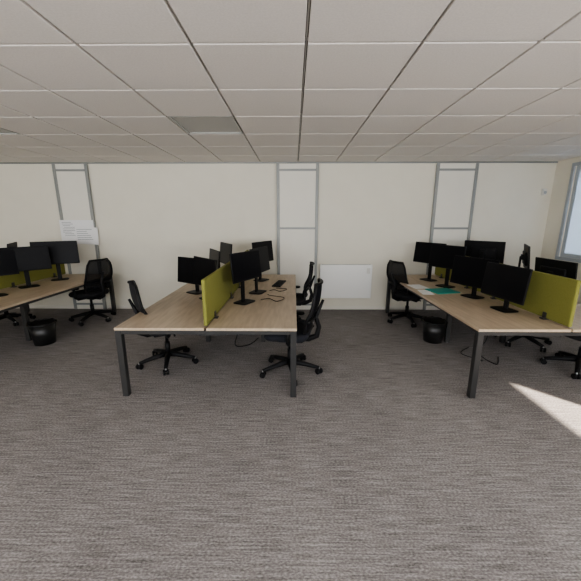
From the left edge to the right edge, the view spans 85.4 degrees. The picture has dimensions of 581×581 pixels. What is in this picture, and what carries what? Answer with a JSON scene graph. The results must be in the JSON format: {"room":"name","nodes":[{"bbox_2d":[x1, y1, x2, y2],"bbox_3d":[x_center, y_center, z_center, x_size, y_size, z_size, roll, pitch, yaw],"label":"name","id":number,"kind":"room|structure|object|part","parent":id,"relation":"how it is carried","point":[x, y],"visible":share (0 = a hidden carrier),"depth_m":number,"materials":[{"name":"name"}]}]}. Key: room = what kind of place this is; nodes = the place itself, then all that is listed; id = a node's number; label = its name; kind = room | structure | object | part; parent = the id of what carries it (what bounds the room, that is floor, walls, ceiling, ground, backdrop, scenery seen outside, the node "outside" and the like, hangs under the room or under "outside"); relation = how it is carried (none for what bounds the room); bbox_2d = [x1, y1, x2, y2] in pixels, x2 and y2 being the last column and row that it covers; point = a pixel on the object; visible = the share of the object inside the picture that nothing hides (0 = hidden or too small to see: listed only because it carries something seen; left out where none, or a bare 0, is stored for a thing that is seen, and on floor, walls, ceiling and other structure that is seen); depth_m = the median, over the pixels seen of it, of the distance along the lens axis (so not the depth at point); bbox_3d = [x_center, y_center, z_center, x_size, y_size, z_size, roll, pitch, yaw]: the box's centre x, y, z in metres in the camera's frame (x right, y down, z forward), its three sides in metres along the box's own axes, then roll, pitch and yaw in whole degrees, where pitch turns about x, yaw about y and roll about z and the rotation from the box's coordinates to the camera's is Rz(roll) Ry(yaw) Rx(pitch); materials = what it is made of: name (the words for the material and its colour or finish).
{"room":"open-plan office","nodes":[
{"label":"open-plan office","id":0,"kind":"room"},
{"bbox_2d":[0,160,556,305],"bbox_3d":[-1.027,-0.988,5.725,11.020,2.690,0.200,0,13,1],"label":"wall","id":1,"kind":"structure","parent":0,"point":[148,216],"depth_m":5.53,"materials":[{"name":"paint"}]},
{"bbox_2d":[18,305,422,309],"bbox_3d":[-1.028,0.318,5.913,11.020,0.060,0.012,0,13,1],"label":"baseboard","id":2,"kind":"structure","parent":1,"relation":"attached to","point":[30,306],"depth_m":5.89,"materials":[{"name":"paint"}]},
{"bbox_2d":[0,161,557,163],"bbox_3d":[-1.028,-2.166,5.344,11.020,0.022,0.020,0,13,1],"label":"trim","id":3,"kind":"structure","parent":1,"relation":"attached to","point":[518,161],"depth_m":5.34,"materials":[{"name":"silver metal"}]},
{"bbox_2d":[320,264,372,297],"bbox_3d":[1.001,-0.169,5.741,0.940,0.625,0.086,0,13,1],"label":"panel radiator","id":4,"kind":"object","parent":1,"relation":"attached to","point":[339,280],"visible":0.94,"depth_m":5.70,"materials":[{"name":"white metal"}]},
{"bbox_2d":[541,188,546,194],"bbox_3d":[4.331,-1.682,5.373,0.070,0.110,0.062,0,13,1],"label":"sensor","id":5,"kind":"object","parent":1,"relation":"attached to","point":[544,191],"visible":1,"depth_m":5.35,"materials":[{"name":"white plastic"}]},
{"bbox_2d":[0,308,580,580],"bbox_3d":[-1.074,1.335,1.797,11.420,0.100,8.890,0,13,1],"label":"floor","id":6,"kind":"structure","parent":0,"point":[381,465],"depth_m":2.23,"materials":[{"name":"carpet"}]},
{"bbox_2d":[0,311,35,325],"bbox_3d":[-4.637,0.028,5.034,0.651,1.015,0.669,-1,13,-4],"label":"office chair","id":7,"kind":"object","parent":6,"relation":"on","point":[6,314],"visible":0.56,"depth_m":5.09,"materials":[{"name":"black plastic"}]},
{"bbox_2d":[26,318,56,345],"bbox_3d":[-3.346,0.566,4.268,0.338,0.306,0.338,0,13,1],"label":"waste bin","id":8,"kind":"object","parent":6,"relation":"on","point":[42,331],"visible":1,"depth_m":4.18,"materials":[{"name":"black plastic"}]},
{"bbox_2d":[0,274,116,340],"bbox_3d":[-4.016,0.357,4.320,1.656,0.690,2.816,0,13,1],"label":"desk","id":9,"kind":"object","parent":6,"relation":"on","point":[17,297],"visible":0.63,"depth_m":4.34,"materials":[{"name":"brown wood"}]},
{"bbox_2d":[0,249,19,296],"bbox_3d":[-3.758,-0.209,3.943,0.190,0.579,0.540,7,15,30],"label":"computer monitor","id":10,"kind":"object","parent":9,"relation":"on","point":[8,263],"visible":1,"depth_m":4.04,"materials":[{"name":"black plastic"}]},
{"bbox_2d":[7,242,16,247],"bbox_3d":[-4.297,-0.453,4.970,0.190,0.599,0.540,-7,15,-29],"label":"computer monitor","id":11,"kind":"object","parent":9,"relation":"on","point":[14,244],"visible":0.06,"depth_m":4.87,"materials":[{"name":"black plastic"}]},
{"bbox_2d":[0,246,51,288],"bbox_3d":[-3.782,-0.335,4.499,0.190,0.579,0.580,11,17,39],"label":"computer monitor","id":12,"kind":"object","parent":9,"relation":"on","point":[29,258],"visible":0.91,"depth_m":4.51,"materials":[{"name":"black plastic"}]},
{"bbox_2d":[0,264,65,288],"bbox_3d":[-4.008,-0.351,4.882,0.100,0.439,1.360,0,13,1],"label":"screen","id":13,"kind":"object","parent":9,"relation":"on","point":[6,281],"visible":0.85,"depth_m":4.83,"materials":[{"name":"green fabric"}]},
{"bbox_2d":[29,241,79,280],"bbox_3d":[-3.726,-0.476,5.030,0.600,0.618,0.190,-8,15,-31],"label":"computer monitor","id":14,"kind":"object","parent":9,"relation":"on","point":[60,252],"visible":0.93,"depth_m":5.01,"materials":[{"name":"black plastic"}]},
{"bbox_2d":[55,164,102,308],"bbox_3d":[-3.759,-0.904,5.647,0.500,2.560,0.014,0,13,1],"label":"column","id":15,"kind":"structure","parent":6,"relation":"on","point":[72,185],"depth_m":5.50,"materials":[{"name":"paint"}]},
{"bbox_2d":[51,164,106,308],"bbox_3d":[-3.759,-0.902,5.641,0.600,2.560,0.035,0,13,1],"label":"rails","id":16,"kind":"object","parent":15,"relation":"attached to","point":[54,169],"visible":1,"depth_m":5.49,"materials":[{"name":"silver metal"}]},
{"bbox_2d":[59,220,98,244],"bbox_3d":[-3.745,-1.029,5.589,0.668,0.430,0.010,0,13,1],"label":"sheets","id":17,"kind":"object","parent":16,"relation":"attached to","point":[81,231],"visible":0.98,"depth_m":5.58,"materials":[{"name":"white paper"}]},
{"bbox_2d":[69,258,115,325],"bbox_3d":[-3.279,-0.013,5.168,0.664,1.036,0.682,4,13,18],"label":"office chair","id":18,"kind":"object","parent":6,"relation":"on","point":[99,272],"visible":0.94,"depth_m":5.03,"materials":[{"name":"black fabric"}]},
{"bbox_3d":[-3.325,0.041,5.201,0.479,0.100,0.502,4,13,18],"label":"seat","id":19,"kind":"part","parent":18,"relation":"part of","materials":[{"name":"black fabric"}]},
{"bbox_3d":[-3.110,-0.178,5.077,0.311,0.672,0.501,4,13,18],"label":"frame","id":20,"kind":"part","parent":18,"relation":"part of","materials":[{"name":"black plastic"}]},
{"bbox_2d":[127,280,198,375],"bbox_3d":[-1.457,0.356,3.586,0.654,1.016,0.666,-8,15,-32],"label":"office chair","id":21,"kind":"object","parent":6,"relation":"on","point":[167,352],"visible":0.5,"depth_m":3.52,"materials":[{"name":"black plastic"}]},
{"bbox_3d":[-1.602,0.203,3.456,0.305,0.660,0.505,-8,15,-32],"label":"frame","id":22,"kind":"part","parent":21,"relation":"part of","materials":[{"name":"black plastic"}]},
{"bbox_3d":[-1.416,0.408,3.627,0.470,0.098,0.493,-8,15,-32],"label":"seat","id":23,"kind":"part","parent":21,"relation":"part of","materials":[{"name":"black fabric"}]},
{"bbox_2d":[114,275,296,396],"bbox_3d":[-0.756,0.365,4.286,1.656,0.690,2.816,0,13,1],"label":"desk","id":24,"kind":"object","parent":6,"relation":"on","point":[179,312],"visible":0.69,"depth_m":3.15,"materials":[{"name":"brown wood"}]},
{"bbox_2d":[178,256,201,294],"bbox_3d":[-1.256,-0.200,4.153,0.560,0.469,0.190,8,15,32],"label":"computer monitor","id":25,"kind":"object","parent":24,"relation":"on","point":[185,264],"visible":0.62,"depth_m":4.16,"materials":[{"name":"black plastic"}]},
{"bbox_2d":[193,256,216,299],"bbox_3d":[-1.000,-0.144,3.814,0.190,0.509,0.560,-11,17,-40],"label":"computer monitor","id":26,"kind":"object","parent":24,"relation":"on","point":[202,267],"visible":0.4,"depth_m":3.78,"materials":[{"name":"black plastic"}]},
{"bbox_3d":[-0.756,0.377,4.288,1.650,0.665,2.810,0,13,1],"label":"frame","id":27,"kind":"part","parent":24,"relation":"part of","materials":[{"name":"grey metal"}]},
{"bbox_2d":[209,248,220,269],"bbox_3d":[-1.032,-0.309,4.474,0.190,0.539,0.540,-7,14,-27],"label":"computer monitor","id":28,"kind":"object","parent":24,"relation":"on","point":[213,254],"visible":0.27,"depth_m":4.33,"materials":[{"name":"black plastic"}]},
{"bbox_2d":[201,261,234,325],"bbox_3d":[-0.763,-0.031,3.473,0.100,0.439,1.360,0,13,1],"label":"screen","id":29,"kind":"object","parent":24,"relation":"on","point":[218,287],"visible":0.9,"depth_m":3.19,"materials":[{"name":"green fabric"}]},
{"bbox_2d":[220,242,231,263],"bbox_3d":[-0.967,-0.445,4.935,0.190,0.599,0.540,-7,15,-29],"label":"computer monitor","id":30,"kind":"object","parent":24,"relation":"on","point":[225,248],"visible":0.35,"depth_m":4.86,"materials":[{"name":"black plastic"}]},
{"bbox_2d":[234,250,248,290],"bbox_3d":[-0.748,-0.343,4.848,0.100,0.439,1.360,0,13,1],"label":"screen","id":31,"kind":"object","parent":24,"relation":"on","point":[237,285],"visible":0.2,"depth_m":4.38,"materials":[{"name":"green fabric"}]},
{"bbox_2d":[229,250,261,304],"bbox_3d":[-0.541,-0.151,3.643,0.190,0.599,0.540,7,15,28],"label":"computer monitor","id":32,"kind":"object","parent":24,"relation":"on","point":[245,266],"visible":1,"depth_m":3.59,"materials":[{"name":"black plastic"}]},
{"bbox_2d":[235,335,257,346],"bbox_3d":[-0.618,0.489,4.123,0.097,0.527,0.666,5,14,23],"label":"power cable","id":33,"kind":"object","parent":24,"relation":"attached to","point":[237,335],"visible":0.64,"depth_m":4.12,"materials":[{"name":"black plastic"}]},
{"bbox_2d":[249,246,269,293],"bbox_3d":[-0.436,-0.266,4.149,0.190,0.599,0.540,4,13,18],"label":"computer monitor","id":34,"kind":"object","parent":24,"relation":"on","point":[263,251],"visible":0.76,"depth_m":4.18,"materials":[{"name":"black plastic"}]},
{"bbox_2d":[252,240,273,281],"bbox_3d":[-0.466,-0.464,4.976,0.190,0.619,0.540,7,15,28],"label":"computer monitor","id":35,"kind":"object","parent":24,"relation":"on","point":[262,243],"visible":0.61,"depth_m":5.02,"materials":[{"name":"black plastic"}]},
{"bbox_2d":[272,280,285,286],"bbox_3d":[-0.170,-0.108,4.756,0.130,0.019,0.430,2,13,10],"label":"keyboard","id":36,"kind":"object","parent":24,"relation":"on","point":[279,283],"visible":1,"depth_m":4.70,"materials":[{"name":"black plastic"}]},
{"bbox_2d":[259,278,323,385],"bbox_3d":[0.031,0.392,3.386,0.656,1.036,0.690,2,13,10],"label":"office chair","id":37,"kind":"object","parent":6,"relation":"on","point":[304,329],"visible":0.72,"depth_m":3.30,"materials":[{"name":"black plastic"}]},
{"bbox_3d":[-0.025,0.449,3.408,0.479,0.100,0.502,2,13,10],"label":"seat","id":38,"kind":"part","parent":37,"relation":"part of","materials":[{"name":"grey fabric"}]},
{"bbox_3d":[0.198,0.222,3.314,0.311,0.672,0.501,2,13,10],"label":"frame","id":39,"kind":"part","parent":37,"relation":"part of","materials":[{"name":"black plastic"}]},
{"bbox_2d":[279,164,315,309],"bbox_3d":[0.121,-0.894,5.606,0.620,2.560,0.014,0,13,1],"label":"column","id":40,"kind":"structure","parent":6,"relation":"on","point":[297,188],"depth_m":5.53,"materials":[{"name":"paint"}]},
{"bbox_2d":[276,163,318,304],"bbox_3d":[0.121,-0.893,5.600,0.720,2.560,0.035,0,13,1],"label":"rails","id":41,"kind":"object","parent":40,"relation":"attached to","point":[317,164],"visible":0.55,"depth_m":5.51,"materials":[{"name":"silver metal"}]},
{"bbox_2d":[296,261,314,326],"bbox_3d":[0.049,0.074,4.829,0.651,1.015,0.669,1,13,5],"label":"office chair","id":42,"kind":"object","parent":6,"relation":"on","point":[300,297],"visible":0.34,"depth_m":4.71,"materials":[{"name":"black plastic"}]},
{"bbox_3d":[0.001,0.130,4.851,0.470,0.098,0.493,1,13,5],"label":"seat","id":43,"kind":"part","parent":42,"relation":"part of","materials":[{"name":"black fabric"}]},
{"bbox_3d":[0.223,-0.097,4.781,0.305,0.659,0.492,1,13,5],"label":"frame","id":44,"kind":"part","parent":42,"relation":"part of","materials":[{"name":"black plastic"}]},
{"bbox_2d":[386,260,422,327],"bbox_3d":[1.885,0.012,5.104,0.651,1.015,0.669,-4,14,-19],"label":"office chair","id":45,"kind":"object","parent":6,"relation":"on","point":[396,270],"visible":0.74,"depth_m":4.96,"materials":[{"name":"black fabric"}]},
{"bbox_3d":[1.723,-0.148,5.004,0.305,0.659,0.492,-4,14,-19],"label":"frame","id":46,"kind":"part","parent":45,"relation":"part of","materials":[{"name":"black plastic"}]},
{"bbox_3d":[1.933,0.067,5.128,0.470,0.098,0.493,-4,14,-19],"label":"seat","id":47,"kind":"part","parent":45,"relation":"part of","materials":[{"name":"black fabric"}]},
{"bbox_2d":[421,316,447,343],"bbox_3d":[1.975,0.547,4.348,0.338,0.306,0.338,0,13,1],"label":"waste bin","id":48,"kind":"object","parent":6,"relation":"on","point":[434,328],"visible":0.99,"depth_m":4.25,"materials":[{"name":"black plastic"}]},
{"bbox_2d":[426,163,475,309],"bbox_3d":[2.811,-0.888,5.578,0.600,2.560,0.014,0,13,1],"label":"column","id":49,"kind":"structure","parent":6,"relation":"on","point":[455,188],"depth_m":5.44,"materials":[{"name":"paint"}]},
{"bbox_2d":[423,163,478,309],"bbox_3d":[2.811,-0.886,5.572,0.700,2.560,0.035,0,13,1],"label":"rails","id":50,"kind":"object","parent":49,"relation":"attached to","point":[438,169],"visible":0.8,"depth_m":5.42,"materials":[{"name":"silver metal"}]},
{"bbox_2d":[385,275,580,397],"bbox_3d":[2.524,0.372,4.251,1.656,0.690,2.816,0,13,1],"label":"desk","id":51,"kind":"object","parent":6,"relation":"on","point":[476,314],"visible":0.71,"depth_m":3.15,"materials":[{"name":"brown wood"}]},
{"bbox_2d":[408,284,429,288],"bbox_3d":[1.849,-0.057,4.581,0.210,0.002,0.290,-2,13,-7],"label":"paper sheet","id":52,"kind":"object","parent":51,"relation":"on","point":[416,286],"visible":1,"depth_m":4.58,"materials":[{"name":"white paper"}]},
{"bbox_2d":[418,290,434,294],"bbox_3d":[1.815,0.022,4.231,0.150,0.002,0.290,1,13,6],"label":"paper sheet","id":53,"kind":"object","parent":51,"relation":"on","point":[424,292],"visible":0.98,"depth_m":4.21,"materials":[{"name":"white paper"}]},
{"bbox_2d":[413,242,446,281],"bbox_3d":[2.214,-0.459,4.999,0.190,0.599,0.540,-7,15,-29],"label":"computer monitor","id":54,"kind":"object","parent":51,"relation":"on","point":[422,249],"visible":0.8,"depth_m":5.04,"materials":[{"name":"black plastic"}]},
{"bbox_2d":[425,288,460,293],"bbox_3d":[2.065,0.005,4.285,0.340,0.012,0.280,-3,13,-11],"label":"folder","id":55,"kind":"object","parent":51,"relation":"on","point":[434,290],"visible":1,"depth_m":4.28,"materials":[{"name":"teal plastic"}]},
{"bbox_2d":[428,244,466,287],"bbox_3d":[2.249,-0.348,4.511,0.190,0.599,0.540,-7,14,-27],"label":"computer monitor","id":56,"kind":"object","parent":51,"relation":"on","point":[442,256],"visible":0.94,"depth_m":4.50,"materials":[{"name":"black plastic"}]},
{"bbox_2d":[435,256,480,291],"bbox_3d":[2.532,-0.335,4.813,0.100,0.439,1.360,0,13,1],"label":"screen","id":57,"kind":"object","parent":51,"relation":"on","point":[441,272],"visible":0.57,"depth_m":5.18,"materials":[{"name":"green fabric"}]},
{"bbox_2d":[450,255,499,298],"bbox_3d":[2.292,-0.162,3.917,0.190,0.498,0.600,-5,14,-21],"label":"computer monitor","id":58,"kind":"object","parent":51,"relation":"on","point":[467,271],"visible":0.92,"depth_m":3.93,"materials":[{"name":"black plastic"}]},
{"bbox_2d":[464,240,505,263],"bbox_3d":[2.871,-0.422,4.744,0.190,0.639,0.540,-12,18,-43],"label":"computer monitor","id":59,"kind":"object","parent":51,"relation":"on","point":[493,250],"visible":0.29,"depth_m":4.68,"materials":[{"name":"black plastic"}]},
{"bbox_2d":[480,262,532,312],"bbox_3d":[2.306,-0.029,3.352,0.190,0.488,0.580,-2,13,-7],"label":"computer monitor","id":60,"kind":"object","parent":51,"relation":"on","point":[509,283],"visible":1,"depth_m":3.30,"materials":[{"name":"black plastic"}]},
{"bbox_2d":[518,244,530,268],"bbox_3d":[3.146,-0.312,4.304,0.190,0.619,0.540,7,15,30],"label":"computer monitor","id":61,"kind":"object","parent":51,"relation":"on","point":[525,256],"visible":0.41,"depth_m":4.17,"materials":[{"name":"black plastic"}]},
{"bbox_2d":[483,263,580,326],"bbox_3d":[2.517,-0.023,3.438,0.100,0.439,1.360,0,13,1],"label":"screen","id":62,"kind":"object","parent":51,"relation":"on","point":[552,297],"visible":0.7,"depth_m":3.00,"materials":[{"name":"green fabric"}]},
{"bbox_2d":[535,257,577,279],"bbox_3d":[2.898,-0.086,3.538,0.190,0.519,0.540,0,13,-1],"label":"computer monitor","id":63,"kind":"object","parent":51,"relation":"on","point":[550,266],"visible":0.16,"depth_m":3.44,"materials":[{"name":"black plastic"}]},
{"bbox_2d":[481,336,498,364],"bbox_3d":[2.387,0.569,3.691,0.311,0.568,0.213,0,13,1],"label":"power cable","id":64,"kind":"object","parent":6,"relation":"on","point":[487,336],"visible":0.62,"depth_m":3.71,"materials":[{"name":"black plastic"}]},
{"bbox_2d":[494,336,551,352],"bbox_3d":[3.192,0.220,4.189,0.651,1.015,0.669,2,13,10],"label":"office chair","id":65,"kind":"object","parent":6,"relation":"on","point":[531,338],"visible":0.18,"depth_m":4.17,"materials":[{"name":"black plastic"}]},
{"bbox_2d":[540,336,580,378],"bbox_3d":[3.265,0.391,3.437,0.651,1.015,0.669,-2,13,-9],"label":"office chair","id":66,"kind":"object","parent":6,"relation":"on","point":[560,356],"visible":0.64,"depth_m":3.53,"materials":[{"name":"black plastic"}]},
{"bbox_3d":[3.216,0.449,3.447,0.470,0.098,0.493,-2,13,-9],"label":"seat","id":67,"kind":"part","parent":66,"relation":"part of","materials":[{"name":"black fabric"}]},
{"bbox_2d":[0,0,580,161],"bbox_3d":[-1.074,-1.283,1.202,11.020,0.090,8.490,0,13,1],"label":"ceiling","id":68,"kind":"structure","parent":0,"point":[81,80],"depth_m":2.19,"materials":[{"name":"grey tile"}]},
{"bbox_2d":[0,128,20,134],"bbox_3d":[-3.393,-1.728,3.296,0.617,0.030,0.617,0,13,1],"label":"frame","id":69,"kind":"object","parent":68,"relation":"attached to","point":[12,133],"visible":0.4,"depth_m":3.58,"materials":[{"name":"grey metal"}]},
{"bbox_2d":[0,129,11,132],"bbox_3d":[-3.393,-1.733,3.295,0.577,0.015,0.577,0,13,1],"label":"diffuser","id":70,"kind":"object","parent":69,"relation":"attached to","point":[1,130],"visible":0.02,"depth_m":3.52,"materials":[{"name":"grey plastic"}]},
{"bbox_2d":[168,115,242,133],"bbox_3d":[-0.849,-1.722,3.269,0.617,0.030,0.617,0,13,1],"label":"frame","id":71,"kind":"object","parent":68,"relation":"attached to","point":[232,116],"visible":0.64,"depth_m":3.32,"materials":[{"name":"grey metal"}]},
{"bbox_2d":[173,117,239,131],"bbox_3d":[-0.849,-1.727,3.268,0.577,0.015,0.577,0,13,1],"label":"diffuser","id":72,"kind":"object","parent":71,"relation":"attached to","point":[192,124],"visible":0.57,"depth_m":3.26,"materials":[{"name":"grey plastic"}]},
{"bbox_2d":[540,156,580,303],"bbox_3d":[4.535,-0.012,1.429,0.200,2.690,8.890,0,13,1],"label":"wall","id":73,"kind":"structure","parent":0,"point":[563,168],"depth_m":5.27,"materials":[{"name":"paint"}]},
{"bbox_2d":[555,162,580,262],"bbox_3d":[4.508,-1.067,4.246,0.120,1.520,1.850,0,13,1],"label":"frame","id":74,"kind":"object","parent":73,"relation":"attached to","point":[563,255],"visible":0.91,"depth_m":5.07,"materials":[{"name":"grey metal"}]},
{"bbox_2d":[564,169,580,254],"bbox_3d":[4.498,-1.067,4.246,0.003,1.300,1.630,0,13,1],"label":"window pane","id":75,"kind":"object","parent":73,"relation":"attached to","point":[573,243],"visible":1,"depth_m":4.96,"materials":[{"name":"glass"}]}
]}

